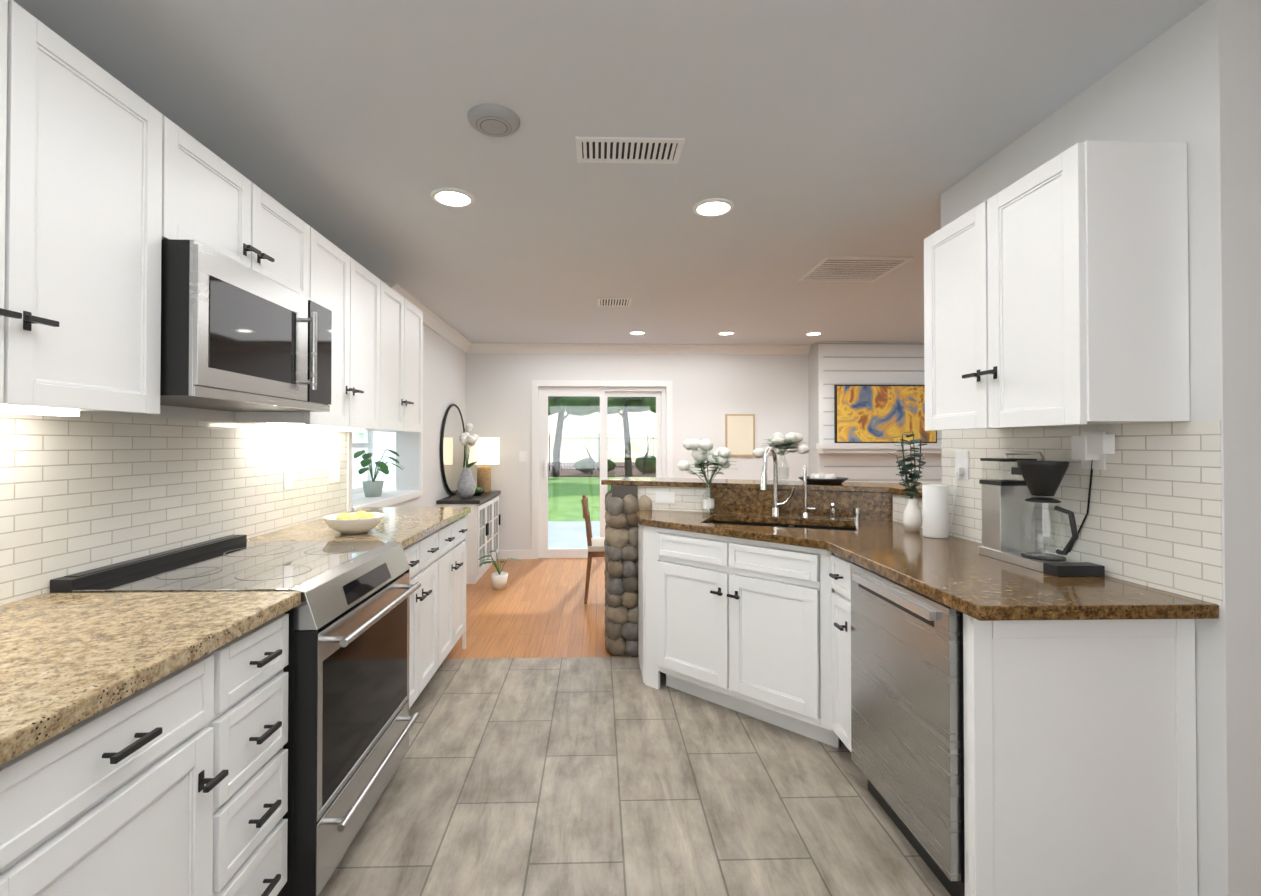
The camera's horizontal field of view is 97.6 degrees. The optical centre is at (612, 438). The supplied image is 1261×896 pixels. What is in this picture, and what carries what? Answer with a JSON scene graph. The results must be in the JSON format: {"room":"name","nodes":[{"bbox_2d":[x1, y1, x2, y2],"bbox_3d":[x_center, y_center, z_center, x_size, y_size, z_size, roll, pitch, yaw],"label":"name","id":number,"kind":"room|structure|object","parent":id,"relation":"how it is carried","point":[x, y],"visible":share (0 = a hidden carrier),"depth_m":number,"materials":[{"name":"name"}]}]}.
{"room":"kitchen","nodes":[
{"label":"kitchen","id":0,"kind":"room"},
{"bbox_2d":[79,115,465,506],"bbox_3d":[-1.680,0.107,2.328,0.200,2.470,8.440,0,-1,-2],"label":"wall","id":1,"kind":"structure","parent":0,"point":[444,373],"depth_m":4.96,"materials":[{"name":"white paint"}]},
{"bbox_2d":[0,0,171,413],"bbox_3d":[-1.389,-0.495,1.099,0.307,0.830,0.859,0,-1,-2],"label":"upper cabinet","id":2,"kind":"object","parent":1,"relation":"attached to","point":[108,182],"depth_m":1.28,"materials":[{"name":"white wood"}]},
{"bbox_2d":[0,405,78,415],"bbox_3d":[-1.422,-0.073,0.941,0.040,0.015,1.050,0,-1,-2],"label":"under-cabinet light","id":3,"kind":"object","parent":2,"relation":"attached to","point":[31,410],"depth_m":1.36,"materials":[{"name":"white plastic"}]},
{"bbox_2d":[0,413,346,604],"bbox_3d":[-1.559,0.180,1.625,0.002,0.510,3.430,0,-1,-2],"label":"tile backsplash","id":4,"kind":"structure","parent":1,"relation":"attached to","point":[81,492],"depth_m":1.82,"materials":[{"name":"white tile"}]},
{"bbox_2d":[283,464,292,489],"bbox_3d":[-1.583,0.186,2.697,0.007,0.120,0.075,0,-1,-2],"label":"electrical outlet","id":5,"kind":"object","parent":4,"relation":"attached to","point":[287,469],"depth_m":2.69,"materials":[{"name":"white plastic"}]},
{"bbox_2d":[329,461,339,482],"bbox_3d":[-1.596,0.191,3.170,0.007,0.120,0.120,0,-1,-2],"label":"electrical outlet","id":6,"kind":"object","parent":4,"relation":"attached to","point":[334,471],"depth_m":3.16,"materials":[{"name":"white plastic"}]},
{"bbox_2d":[172,122,315,300],"bbox_3d":[-1.411,-0.734,1.923,0.307,0.335,0.786,0,-1,-2],"label":"upper cabinet","id":7,"kind":"object","parent":1,"relation":"attached to","point":[215,206],"depth_m":1.85,"materials":[{"name":"white wood"}]},
{"bbox_2d":[160,239,331,411],"bbox_3d":[-1.341,-0.335,1.922,0.448,0.436,0.776,0,-1,-2],"label":"over-the-range microwave","id":8,"kind":"object","parent":7,"relation":"attached to","point":[236,336],"visible":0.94,"depth_m":1.72,"materials":[{"name":"silver metal"}]},
{"bbox_2d":[235,231,387,430],"bbox_3d":[-1.433,-0.479,2.717,0.307,0.830,0.807,0,-1,-2],"label":"upper cabinet","id":9,"kind":"object","parent":1,"relation":"attached to","point":[357,299],"depth_m":2.71,"materials":[{"name":"white wood"}]},
{"bbox_2d":[267,423,364,431],"bbox_3d":[-1.473,-0.054,2.815,0.040,0.015,0.900,0,-1,-2],"label":"under-cabinet light","id":10,"kind":"object","parent":9,"relation":"attached to","point":[268,424],"depth_m":2.66,"materials":[{"name":"white plastic"}]},
{"bbox_2d":[347,431,422,511],"bbox_3d":[-1.831,0.044,4.045,0.470,0.870,1.420,0,-1,-2],"label":"window","id":11,"kind":"structure","parent":1,"relation":"in","point":[376,444],"depth_m":4.59,"materials":[{"name":"white"}]},
{"bbox_2d":[353,449,402,496],"bbox_3d":[-1.753,0.253,4.106,0.376,0.353,0.467,0,-1,-2],"label":"plant","id":12,"kind":"object","parent":11,"relation":"on","point":[373,487],"visible":0.98,"depth_m":4.06,"materials":[{"name":"green plant"}]},
{"bbox_2d":[388,286,422,431],"bbox_3d":[-1.452,-0.472,3.416,0.307,0.830,0.808,0,-1,-2],"label":"upper cabinet","id":13,"kind":"object","parent":1,"relation":"attached to","point":[405,320],"depth_m":3.45,"materials":[{"name":"white wood"}]},
{"bbox_2d":[384,282,471,352],"bbox_3d":[-1.605,0.133,4.931,0.090,2.470,2.640,0,-1,-2],"label":"crown molding","id":14,"kind":"structure","parent":1,"relation":"attached to","point":[434,322],"depth_m":5.05,"materials":[{"name":"white wood"}]},
{"bbox_2d":[440,404,465,493],"bbox_3d":[-1.653,0.106,5.770,0.028,0.948,0.948,0,-1,-2],"label":"round mirror","id":15,"kind":"object","parent":1,"relation":"attached to","point":[452,453],"visible":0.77,"depth_m":5.69,"materials":[{"name":"black metal"}]},
{"bbox_2d":[445,558,637,658],"bbox_3d":[1.719,1.403,2.407,7.000,0.120,8.440,0,-1,-2],"label":"floor","id":16,"kind":"structure","parent":0,"point":[537,608],"depth_m":4.33,"materials":[{"name":"brown wood"}]},
{"bbox_2d":[436,490,500,583],"bbox_3d":[-1.464,0.982,5.756,0.412,0.790,1.130,0,-1,-2],"label":"sideboard","id":17,"kind":"object","parent":16,"relation":"on","point":[483,520],"visible":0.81,"depth_m":5.39,"materials":[{"name":"painted wood"},{"name":"glass"}]},
{"bbox_2d":[457,423,478,497],"bbox_3d":[-1.412,0.211,5.442,0.223,0.743,0.247,0,-1,-2],"label":"vase","id":18,"kind":"object","parent":17,"relation":"on","point":[466,486],"visible":1,"depth_m":5.39,"materials":[{"name":"grey ceramic"}]},
{"bbox_2d":[473,487,484,495],"bbox_3d":[-1.422,0.543,5.732,0.210,0.085,0.210,0,-1,-2],"label":"moss bowl","id":19,"kind":"object","parent":17,"relation":"on","point":[479,491],"visible":0.6,"depth_m":5.68,"materials":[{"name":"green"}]},
{"bbox_2d":[469,438,499,492],"bbox_3d":[-1.400,0.288,6.035,0.330,0.600,0.330,0,-1,-2],"label":"table lamp","id":20,"kind":"object","parent":17,"relation":"on","point":[484,451],"visible":0.81,"depth_m":5.93,"materials":[{"name":"white fabric"}]},
{"bbox_2d":[478,550,520,589],"bbox_3d":[-1.036,1.205,5.119,0.386,0.328,0.281,0,-1,-2],"label":"floor plant","id":21,"kind":"object","parent":16,"relation":"on","point":[499,580],"visible":1,"depth_m":5.02,"materials":[{"name":"green plant"}]},
{"bbox_2d":[581,495,604,603],"bbox_3d":[-0.017,0.936,4.796,0.501,0.864,0.466,0,-1,-2],"label":"dining chair","id":22,"kind":"object","parent":16,"relation":"on","point":[596,546],"visible":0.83,"depth_m":4.58,"materials":[{"name":"brown wood"}]},
{"bbox_2d":[604,485,651,656],"bbox_3d":[0.119,0.836,3.633,0.344,1.079,0.470,0,-1,-2],"label":"stone column","id":23,"kind":"structure","parent":16,"relation":"on","point":[623,503],"depth_m":3.42,"materials":[{"name":"grey stone"}]},
{"bbox_2d":[13,0,1207,344],"bbox_3d":[1.719,-1.187,2.433,7.000,0.120,8.440,0,-1,-2],"label":"ceiling","id":24,"kind":"structure","parent":0,"point":[813,132],"depth_m":2.00,"materials":[{"name":"white paint"}]},
{"bbox_2d":[431,188,474,207],"bbox_3d":[-0.742,-1.120,2.571,0.196,0.010,0.196,0,-1,-2],"label":"recessed light","id":25,"kind":"object","parent":24,"relation":"in","point":[455,197],"visible":1,"depth_m":2.57,"materials":[{"name":"white plastic"}]},
{"bbox_2d":[467,103,519,136],"bbox_3d":[-0.419,-1.117,1.954,0.184,0.028,0.184,0,-1,-2],"label":"ceiling detector","id":26,"kind":"object","parent":24,"relation":"attached to","point":[493,120],"visible":1,"depth_m":1.92,"materials":[{"name":"grey plastic"}]},
{"bbox_2d":[598,297,631,306],"bbox_3d":[0.019,-1.102,4.457,0.270,0.008,0.260,0,-1,-2],"label":"ceiling vent","id":27,"kind":"object","parent":24,"relation":"in","point":[614,302],"visible":1,"depth_m":4.45,"materials":[{"name":"white metal"}]},
{"bbox_2d":[576,136,684,163],"bbox_3d":[0.066,-1.125,2.155,0.410,0.008,0.176,0,-1,-2],"label":"ceiling vent","id":28,"kind":"object","parent":24,"relation":"in","point":[628,150],"visible":1,"depth_m":2.15,"materials":[{"name":"white metal"}]},
{"bbox_2d":[629,331,645,334],"bbox_3d":[0.261,-1.089,5.674,0.180,0.010,0.180,0,-1,-2],"label":"recessed light","id":29,"kind":"object","parent":24,"relation":"in","point":[637,332],"visible":0.98,"depth_m":5.67,"materials":[{"name":"white"}]},
{"bbox_2d":[693,198,733,216],"bbox_3d":[0.492,-1.119,2.679,0.196,0.010,0.196,0,-1,-2],"label":"recessed light","id":30,"kind":"object","parent":24,"relation":"in","point":[716,206],"visible":1,"depth_m":2.67,"materials":[{"name":"white plastic"}]},
{"bbox_2d":[718,331,734,334],"bbox_3d":[1.181,-1.089,5.699,0.180,0.010,0.180,0,-1,-2],"label":"recessed light","id":31,"kind":"object","parent":24,"relation":"in","point":[726,332],"visible":1,"depth_m":5.67,"materials":[{"name":"white"}]},
{"bbox_2d":[804,332,822,335],"bbox_3d":[2.090,-1.089,5.723,0.180,0.010,0.180,0,-1,-2],"label":"recessed light","id":32,"kind":"object","parent":24,"relation":"in","point":[813,333],"visible":0.94,"depth_m":5.72,"materials":[{"name":"white"}]},
{"bbox_2d":[797,256,913,281],"bbox_3d":[1.577,-1.111,3.629,0.540,0.008,0.500,0,-1,-2],"label":"ceiling vent","id":33,"kind":"object","parent":24,"relation":"in","point":[850,268],"visible":0.96,"depth_m":3.59,"materials":[{"name":"white metal"}]},
{"bbox_2d":[319,657,950,895],"bbox_3d":[0.013,1.387,0.780,3.500,0.120,5.280,0,-1,-2],"label":"floor","id":34,"kind":"structure","parent":0,"point":[590,776],"depth_m":2.03,"materials":[{"name":"tile"}]},
{"bbox_2d":[0,749,31,895],"bbox_3d":[-1.194,0.888,0.498,0.667,0.872,0.570,0,-1,-2],"label":"base cabinet","id":35,"kind":"object","parent":34,"relation":"on","point":[15,774],"depth_m":0.81,"materials":[{"name":"white wood"}]},
{"bbox_2d":[0,591,300,765],"bbox_3d":[-1.191,0.434,0.871,0.692,0.037,1.307,0,-1,-2],"label":"countertop","id":36,"kind":"structure","parent":35,"relation":"on","point":[68,661],"depth_m":1.13,"materials":[{"name":"stone"}]},
{"bbox_2d":[28,643,227,895],"bbox_3d":[-1.206,0.892,0.935,0.667,0.872,0.565,0,-1,-2],"label":"base cabinet","id":37,"kind":"object","parent":34,"relation":"on","point":[175,783],"depth_m":1.03,"materials":[{"name":"white wood"}]},
{"bbox_2d":[50,535,420,895],"bbox_3d":[-1.168,0.864,1.910,0.792,0.948,0.762,0,-1,-2],"label":"range","id":38,"kind":"object","parent":34,"relation":"on","point":[351,722],"visible":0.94,"depth_m":1.72,"materials":[{"name":"silver metal"}]},
{"bbox_2d":[228,613,288,895],"bbox_3d":[-1.217,0.896,1.333,0.667,0.872,0.362,0,-1,-2],"label":"base cabinet","id":39,"kind":"object","parent":34,"relation":"on","point":[257,681],"depth_m":1.38,"materials":[{"name":"white wood"}]},
{"bbox_2d":[403,525,446,708],"bbox_3d":[-1.252,0.909,2.646,0.667,0.872,0.700,0,-1,-2],"label":"base cabinet","id":40,"kind":"object","parent":34,"relation":"on","point":[436,560],"depth_m":2.76,"materials":[{"name":"white wood"}]},
{"bbox_2d":[247,507,470,548],"bbox_3d":[-1.247,0.455,2.943,0.692,0.037,1.287,0,-1,-2],"label":"countertop","id":41,"kind":"structure","parent":40,"relation":"on","point":[405,527],"depth_m":2.69,"materials":[{"name":"stone"}]},
{"bbox_2d":[323,511,384,534],"bbox_3d":[-1.185,0.384,2.539,0.260,0.095,0.260,0,-1,-2],"label":"fruit bowl","id":42,"kind":"object","parent":41,"relation":"on","point":[359,522],"visible":1,"depth_m":2.47,"materials":[{"name":"white ceramic"}]},
{"bbox_2d":[447,515,466,654],"bbox_3d":[-1.268,0.915,3.214,0.667,0.872,0.694,0,-1,-2],"label":"base cabinet","id":43,"kind":"object","parent":34,"relation":"on","point":[456,530],"depth_m":3.34,"materials":[{"name":"white wood"}]},
{"bbox_2d":[642,527,821,741],"bbox_3d":[0.565,0.920,2.695,0.748,0.850,0.718,0,-1,-2],"label":"base cabinet","id":44,"kind":"object","parent":34,"relation":"on","point":[732,623],"depth_m":2.64,"materials":[{"name":"white wood"}]},
{"bbox_2d":[850,563,964,895],"bbox_3d":[1.203,0.904,1.828,0.597,0.866,0.594,0,-1,-2],"label":"dishwasher","id":45,"kind":"object","parent":34,"relation":"on","point":[907,722],"visible":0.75,"depth_m":1.71,"materials":[{"name":"silver metal"}]},
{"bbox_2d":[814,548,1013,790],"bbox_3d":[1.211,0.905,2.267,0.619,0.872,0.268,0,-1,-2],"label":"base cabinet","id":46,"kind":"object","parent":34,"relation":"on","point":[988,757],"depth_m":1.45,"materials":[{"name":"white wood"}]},
{"bbox_2d":[465,353,808,549],"bbox_3d":[1.708,0.149,6.541,6.800,2.470,0.200,0,-1,-2],"label":"wall","id":47,"kind":"structure","parent":0,"point":[710,391],"depth_m":6.42,"materials":[{"name":"white paint"}]},
{"bbox_2d":[519,451,525,461],"bbox_3d":[-1.028,0.202,6.360,0.080,0.120,0.012,0,-1,-2],"label":"switch plate","id":48,"kind":"object","parent":47,"relation":"attached to","point":[522,456],"visible":1,"depth_m":6.36,"materials":[{"name":"white plastic"}]},
{"bbox_2d":[532,380,672,558],"bbox_3d":[-0.114,0.353,6.444,1.627,2.060,0.132,0,-1,-2],"label":"door frame","id":49,"kind":"structure","parent":47,"relation":"attached to","point":[660,391],"depth_m":6.42,"materials":[{"name":"white wood"}]},
{"bbox_2d":[472,343,810,558],"bbox_3d":[1.612,0.148,6.393,6.600,2.470,0.090,0,-1,-2],"label":"crown molding","id":50,"kind":"structure","parent":47,"relation":"attached to","point":[549,348],"depth_m":6.36,"materials":[{"name":"white wood"}]},
{"bbox_2d":[725,414,754,455],"bbox_3d":[1.491,-0.042,6.425,0.340,0.490,0.021,0,-1,-2],"label":"framed artwork","id":51,"kind":"object","parent":47,"relation":"attached to","point":[739,434],"visible":0.82,"depth_m":6.42,"materials":[{"name":"beige paper"}]},
{"bbox_2d":[808,342,941,484],"bbox_3d":[3.311,0.148,6.253,2.070,2.467,0.458,0,-1,-2],"label":"wall panel","id":52,"kind":"object","parent":47,"relation":"attached to","point":[831,365],"visible":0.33,"depth_m":6.18,"materials":[{"name":"white wood"}]},
{"bbox_2d":[834,385,936,442],"bbox_3d":[3.049,-0.276,6.148,1.140,0.648,0.037,0,-1,-2],"label":"painting","id":53,"kind":"object","parent":52,"relation":"attached to","point":[875,413],"visible":0.79,"depth_m":6.13,"materials":[{"name":"multicoloured"}]},
{"bbox_2d":[634,510,1218,620],"bbox_3d":[0.840,0.450,2.445,1.351,0.037,2.125,0,-1,-2],"label":"countertop","id":54,"kind":"structure","parent":0,"point":[960,575],"depth_m":1.74,"materials":[{"name":"brown stone"}]},
{"bbox_2d":[677,439,735,513],"bbox_3d":[0.567,0.219,3.249,0.367,0.440,0.274,0,-1,-2],"label":"flower bouquet","id":55,"kind":"object","parent":54,"relation":"on","point":[720,455],"visible":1,"depth_m":3.21,"materials":[{"name":"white plant"}]},
{"bbox_2d":[711,521,853,554],"bbox_3d":[0.871,0.587,2.899,0.784,0.226,0.414,0,-1,21],"label":"sink basin","id":56,"kind":"object","parent":54,"relation":"in","point":[786,525],"visible":0.02,"depth_m":3.07,"materials":[{"name":"black"}]},
{"bbox_2d":[760,447,859,519],"bbox_3d":[1.064,0.240,3.060,0.541,0.394,0.205,0,-1,-2],"label":"faucet","id":57,"kind":"object","parent":54,"relation":"on","point":[775,510],"visible":0.98,"depth_m":3.07,"materials":[{"name":"silver metal"}]},
{"bbox_2d":[887,431,926,531],"bbox_3d":[1.397,0.199,2.607,0.156,0.467,0.139,0,-1,-2],"label":"vase","id":58,"kind":"object","parent":54,"relation":"on","point":[912,518],"visible":1,"depth_m":2.59,"materials":[{"name":"white ceramic"}]},
{"bbox_2d":[922,484,948,537],"bbox_3d":[1.424,0.317,2.430,0.100,0.226,0.100,0,-1,-2],"label":"paper towel roll","id":59,"kind":"object","parent":54,"relation":"on","point":[935,511],"visible":1,"depth_m":2.39,"materials":[{"name":"white paper"}]},
{"bbox_2d":[978,451,1104,576],"bbox_3d":[1.436,0.234,1.874,0.149,0.381,0.354,0,-1,-2],"label":"coffee maker","id":60,"kind":"object","parent":54,"relation":"on","point":[1008,520],"visible":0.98,"depth_m":1.93,"materials":[{"name":"silver metal"}]},
{"bbox_2d":[941,0,1260,895],"bbox_3d":[1.590,0.104,1.966,0.117,2.470,1.140,0,-1,-2],"label":"wall","id":61,"kind":"structure","parent":0,"point":[1193,80],"depth_m":1.41,"materials":[{"name":"white paint"}]},
{"bbox_2d":[924,140,1189,430],"bbox_3d":[1.365,-0.414,1.823,0.335,0.758,0.705,0,-1,-2],"label":"upper cabinet","id":62,"kind":"object","parent":61,"relation":"attached to","point":[1056,291],"visible":1,"depth_m":1.51,"materials":[{"name":"white wood"}]},
{"bbox_2d":[941,420,1222,609],"bbox_3d":[1.530,0.199,1.966,0.002,0.480,1.135,0,-1,-2],"label":"tile backsplash","id":63,"kind":"structure","parent":61,"relation":"attached to","point":[1153,518],"depth_m":1.63,"materials":[{"name":"white tile"}]},
{"bbox_2d":[949,451,968,529],"bbox_3d":[1.498,0.234,2.404,0.036,0.362,0.123,0,-1,-2],"label":"electrical outlet","id":64,"kind":"object","parent":63,"relation":"attached to","point":[961,457],"depth_m":2.38,"materials":[{"name":"white plastic"}]},
{"bbox_2d":[1069,431,1114,551],"bbox_3d":[1.508,0.178,1.760,0.052,0.401,0.173,0,-1,-2],"label":"electrical outlet","id":65,"kind":"object","parent":63,"relation":"attached to","point":[1091,449],"depth_m":1.73,"materials":[{"name":"white plastic"}]},
{"label":"outside","id":66,"kind":"structure","parent":0,"visible":0},
{"bbox_2d":[548,396,655,548],"bbox_3d":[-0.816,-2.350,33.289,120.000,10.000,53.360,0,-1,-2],"label":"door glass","id":67,"kind":"object","parent":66,"point":[590,413],"depth_m":21.91,"materials":[{"name":"glass"}]},
{"bbox_3d":[0.828,0.820,3.093,1.604,1.059,1.168,0,-1,-2],"label":"wall","id":68,"kind":"structure","parent":0,"visible":0},
{"bbox_2d":[638,486,709,511],"bbox_3d":[0.302,0.368,3.424,0.620,0.147,0.008,0,-1,21],"label":"tile backsplash","id":69,"kind":"object","parent":68,"relation":"attached to","point":[688,498],"visible":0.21,"depth_m":3.38,"materials":[{"name":"white tile"}]},
{"bbox_2d":[656,492,674,503],"bbox_3d":[0.327,0.363,3.406,0.120,0.070,0.008,0,-1,21],"label":"outlet","id":70,"kind":"object","parent":69,"relation":"attached to","point":[665,497],"visible":1,"depth_m":3.40,"materials":[{"name":"white plastic"}]},
{"bbox_2d":[601,477,935,497],"bbox_3d":[0.893,0.276,3.216,1.908,0.030,1.400,0,-1,-2],"label":"countertop","id":71,"kind":"structure","parent":68,"relation":"on","point":[895,488],"depth_m":3.23,"materials":[{"name":"brown stone"}]},
{"bbox_2d":[752,432,810,481],"bbox_3d":[1.035,0.110,3.346,0.353,0.303,0.292,0,-1,-2],"label":"flower bouquet","id":72,"kind":"object","parent":71,"relation":"on","point":[790,440],"visible":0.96,"depth_m":3.33,"materials":[{"name":"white plant"}]},
{"bbox_2d":[798,473,848,483],"bbox_3d":[1.241,0.231,3.248,0.280,0.059,0.280,0,-1,-2],"label":"tray","id":73,"kind":"object","parent":71,"relation":"on","point":[821,478],"visible":0.98,"depth_m":3.18,"materials":[{"name":"grey"}]},
{"bbox_2d":[710,488,892,520],"bbox_3d":[1.045,0.365,3.129,0.980,0.147,0.020,0,-1,21],"label":"granite backsplash","id":74,"kind":"object","parent":68,"relation":"attached to","point":[874,506],"visible":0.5,"depth_m":3.10,"materials":[{"name":"brown granite"}]},
{"bbox_2d":[893,494,921,527],"bbox_3d":[1.506,0.361,2.742,0.008,0.147,0.420,0,-1,-2],"label":"tile backsplash","id":75,"kind":"object","parent":68,"relation":"attached to","point":[900,502],"visible":0.21,"depth_m":2.87,"materials":[{"name":"white tile"}]}
]}

